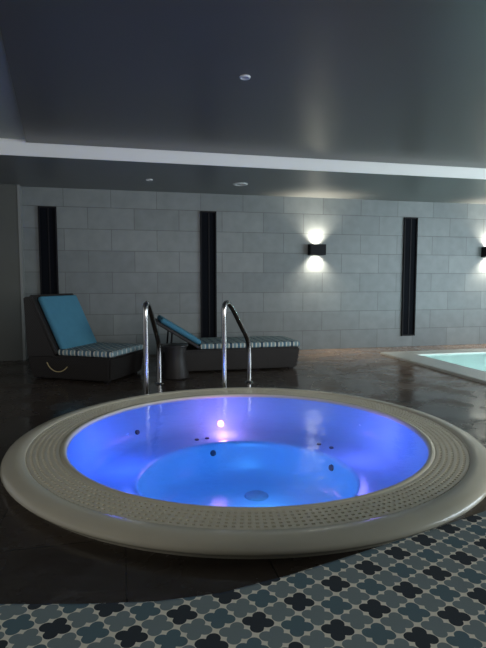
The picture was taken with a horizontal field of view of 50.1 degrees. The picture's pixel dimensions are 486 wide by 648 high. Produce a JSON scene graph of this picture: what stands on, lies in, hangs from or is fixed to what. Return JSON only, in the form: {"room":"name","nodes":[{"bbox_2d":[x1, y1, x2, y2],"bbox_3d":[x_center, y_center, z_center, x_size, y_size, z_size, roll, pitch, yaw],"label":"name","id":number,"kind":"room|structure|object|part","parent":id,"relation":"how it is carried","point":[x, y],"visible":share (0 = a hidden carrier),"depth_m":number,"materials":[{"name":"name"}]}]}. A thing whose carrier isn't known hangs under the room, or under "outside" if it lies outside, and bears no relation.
{"room":"spa","nodes":[
{"label":"spa","id":0,"kind":"room"},
{"bbox_2d":[0,31,25,139],"bbox_3d":[3.110,-1.764,2.049,16.100,0.050,10.000,-1,5,-13],"label":"ceiling","id":1,"kind":"structure","parent":0,"point":[11,127],"depth_m":4.69,"materials":[{"name":"grey paint"}]},
{"bbox_2d":[0,344,485,603],"bbox_3d":[2.859,0.921,3.351,18.464,0.001,15.560,0,5,0],"label":"floor","id":2,"kind":"structure","parent":0,"point":[42,561],"depth_m":4.13,"materials":[{"name":"tile"}]},
{"bbox_2d":[0,184,22,360],"bbox_3d":[-4.812,-0.721,7.413,3.080,2.585,0.140,-1,5,-13],"label":"wall pier","id":3,"kind":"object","parent":2,"relation":"on","point":[11,343],"visible":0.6,"depth_m":7.67,"materials":[{"name":"paint"}]},
{"bbox_2d":[23,293,142,382],"bbox_3d":[-1.967,0.141,6.508,1.180,1.022,0.874,1,5,17],"label":"sun lounger","id":4,"kind":"object","parent":2,"relation":"on","point":[60,339],"visible":0.98,"depth_m":6.26,"materials":[{"name":"wicker"}]},
{"bbox_3d":[-2.266,-0.024,6.603,0.368,0.709,0.840,1,5,17],"label":"backrest frame","id":5,"kind":"part","parent":4,"relation":"part of","materials":[{"name":"wicker"}]},
{"bbox_2d":[38,295,96,348],"bbox_3d":[-2.208,-0.030,6.590,0.356,0.657,0.730,1,5,17],"label":"backrest cushion","id":6,"kind":"object","parent":4,"relation":"on","point":[66,322],"depth_m":6.48,"materials":[{"name":"teal fabric"}]},
{"bbox_2d":[58,342,142,357],"bbox_3d":[-1.752,0.316,6.475,0.740,0.073,0.800,1,5,17],"label":"seat cushion","id":7,"kind":"object","parent":4,"relation":"on","point":[84,349],"depth_m":6.23,"materials":[{"name":"fabric"}]},
{"bbox_2d":[142,301,163,394],"bbox_3d":[-0.985,0.230,5.675,0.110,0.986,0.741,0,5,3],"label":"grab rail","id":8,"kind":"object","parent":2,"relation":"on","point":[147,308],"visible":0.98,"depth_m":5.37,"materials":[{"name":"metal"}]},
{"bbox_2d":[162,343,188,379],"bbox_3d":[-0.830,0.456,6.391,0.340,0.412,0.340,0,5,0],"label":"side table","id":9,"kind":"object","parent":2,"relation":"on","point":[175,367],"visible":1,"depth_m":6.27,"materials":[{"name":"plastic"}]},
{"bbox_2d":[155,315,299,370],"bbox_3d":[-0.254,0.240,7.182,1.938,0.711,0.800,-1,5,-13],"label":"sun lounger","id":10,"kind":"object","parent":2,"relation":"on","point":[202,354],"visible":0.88,"depth_m":6.87,"materials":[{"name":"wicker"}]},
{"bbox_3d":[-0.919,0.111,7.014,0.571,0.374,0.800,-1,5,-13],"label":"backrest frame","id":11,"kind":"part","parent":10,"relation":"part of","materials":[{"name":"wicker"}]},
{"bbox_2d":[157,315,200,344],"bbox_3d":[-0.874,0.073,7.027,0.521,0.352,0.690,-1,5,-13],"label":"backrest cushion","id":12,"kind":"object","parent":10,"relation":"on","point":[162,320],"depth_m":6.72,"materials":[{"name":"teal fabric"}]},
{"bbox_2d":[198,336,299,348],"bbox_3d":[0.023,0.251,7.248,1.370,0.073,0.760,-1,5,-13],"label":"seat cushion","id":13,"kind":"object","parent":10,"relation":"on","point":[257,342],"depth_m":6.99,"materials":[{"name":"fabric"}]},
{"bbox_2d":[221,300,252,387],"bbox_3d":[-0.065,0.219,5.804,0.110,0.986,0.741,2,5,25],"label":"grab rail","id":14,"kind":"object","parent":2,"relation":"on","point":[226,303],"visible":0.94,"depth_m":5.53,"materials":[{"name":"metal"}]},
{"bbox_2d":[0,387,485,558],"bbox_3d":[0.030,1.114,3.853,3.300,0.650,3.300,0,5,0],"label":"hot tub","id":15,"kind":"object","parent":2,"relation":"in","point":[232,472],"visible":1,"depth_m":3.90,"materials":[{"name":"plastic"}]},
{"bbox_2d":[217,419,223,426],"bbox_3d":[-0.218,0.959,4.999,0.082,0.078,0.056,0,5,0],"label":"lamp","id":16,"kind":"object","parent":15,"relation":"attached to","point":[220,422],"depth_m":4.99,"materials":[{"name":"white"}]},
{"bbox_2d":[380,348,485,383],"bbox_3d":[6.350,1.229,6.015,6.900,1.135,6.720,-1,5,-13],"label":"swimming pool","id":17,"kind":"object","parent":2,"relation":"in","point":[470,364],"visible":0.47,"depth_m":8.25,"materials":[{"name":"tile"}]},
{"bbox_2d":[0,511,485,647],"bbox_3d":[0.199,0.909,1.111,3.602,0.400,1.321,-1,5,-16],"label":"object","id":18,"kind":"structure","parent":0,"point":[427,589],"depth_m":1.26,"materials":[{"name":"tile"}]},
{"bbox_2d":[0,155,485,203],"bbox_3d":[1.743,-2.075,7.860,16.100,0.040,2.050,-1,5,-13],"label":"ceiling","id":19,"kind":"structure","parent":0,"point":[24,171],"depth_m":7.34,"materials":[{"name":"grey paint"}]},
{"bbox_2d":[233,183,247,185],"bbox_3d":[-0.040,-2.022,7.536,0.220,0.012,0.220,0,5,0],"label":"recessed light","id":20,"kind":"object","parent":19,"relation":"in","point":[235,184],"depth_m":7.54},
{"bbox_2d":[0,138,485,179],"bbox_3d":[1.980,-2.057,6.850,16.100,0.177,0.027,-1,5,-13],"label":"trim","id":21,"kind":"structure","parent":19,"relation":"attached to","point":[13,147],"depth_m":6.33,"materials":[{"name":"white paint"}]},
{"bbox_2d":[0,0,485,167],"bbox_3d":[4.780,-1.773,2.659,14.380,0.034,11.998,0,5,0],"label":"ceiling panel","id":22,"kind":"object","parent":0,"point":[384,81],"depth_m":3.91,"materials":[{"name":"grey paint"}]},
{"bbox_2d":[239,75,250,79],"bbox_3d":[0.015,-1.856,3.917,0.084,0.012,0.084,0,5,0],"label":"recessed light","id":23,"kind":"object","parent":22,"relation":"in","point":[243,77],"depth_m":3.90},
{"bbox_2d":[21,186,485,358],"bbox_3d":[1.480,-1.019,9.073,16.100,2.900,0.250,-1,5,-13],"label":"wall","id":24,"kind":"structure","parent":0,"point":[119,251],"depth_m":8.71,"materials":[{"name":"tile"}]},
{"bbox_2d":[17,185,26,359],"bbox_3d":[-3.295,-0.750,7.763,0.035,2.585,0.150,-1,5,-13],"label":"trim","id":25,"kind":"structure","parent":24,"relation":"attached to","point":[19,192],"depth_m":7.71,"materials":[{"name":"grey metal"}]},
{"bbox_2d":[38,206,58,294],"bbox_3d":[-2.945,-0.720,7.904,0.260,2.100,0.039,-1,5,-13],"label":"wall vent slot","id":26,"kind":"object","parent":24,"relation":"attached to","point":[47,215],"visible":0.6,"depth_m":7.87,"materials":[{"name":"black metal"}]},
{"bbox_3d":[-3.062,-0.717,7.877,0.020,2.100,0.039,-1,5,-13],"label":"frame","id":27,"kind":"part","parent":26,"relation":"part of","materials":[{"name":"black metal"}]},
{"bbox_3d":[-2.828,-0.722,7.932,0.020,2.100,0.039,-1,5,-13],"label":"frame","id":28,"kind":"part","parent":26,"relation":"part of","materials":[{"name":"black metal"}]},
{"bbox_2d":[200,211,216,337],"bbox_3d":[-0.560,-0.767,8.463,0.260,2.100,0.039,-1,5,-13],"label":"wall vent slot","id":29,"kind":"object","parent":24,"relation":"attached to","point":[208,237],"visible":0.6,"depth_m":8.46,"materials":[{"name":"black metal"}]},
{"bbox_3d":[-0.677,-0.764,8.435,0.020,2.100,0.039,-1,5,-13],"label":"frame","id":30,"kind":"part","parent":29,"relation":"part of","materials":[{"name":"black metal"}]},
{"bbox_3d":[-0.443,-0.769,8.490,0.020,2.100,0.039,-1,5,-13],"label":"frame","id":31,"kind":"part","parent":29,"relation":"part of","materials":[{"name":"black metal"}]},
{"bbox_2d":[308,244,325,254],"bbox_3d":[1.251,-1.257,8.802,0.280,0.180,0.129,-1,5,-13],"label":"wall sconce","id":32,"kind":"object","parent":24,"relation":"attached to","point":[313,249],"visible":1,"depth_m":8.74,"materials":[{"name":"black metal"}]},
{"bbox_2d":[401,217,417,335],"bbox_3d":[2.974,-0.837,9.290,0.260,2.100,0.039,-1,5,-13],"label":"wall vent slot","id":33,"kind":"object","parent":24,"relation":"attached to","point":[410,233],"visible":1,"depth_m":9.29,"materials":[{"name":"black metal"}]},
{"bbox_3d":[2.857,-0.835,9.263,0.020,2.100,0.039,-1,5,-13],"label":"frame","id":34,"kind":"part","parent":33,"relation":"part of","materials":[{"name":"black metal"}]},
{"bbox_3d":[3.091,-0.839,9.318,0.020,2.100,0.039,-1,5,-13],"label":"frame","id":35,"kind":"part","parent":33,"relation":"part of","materials":[{"name":"black metal"}]},
{"bbox_2d":[481,247,485,256],"bbox_3d":[4.551,-1.323,9.575,0.280,0.180,0.129,-1,5,-13],"label":"wall sconce","id":36,"kind":"object","parent":24,"relation":"attached to","point":[483,249],"visible":1,"depth_m":9.54,"materials":[{"name":"black metal"}]}
]}

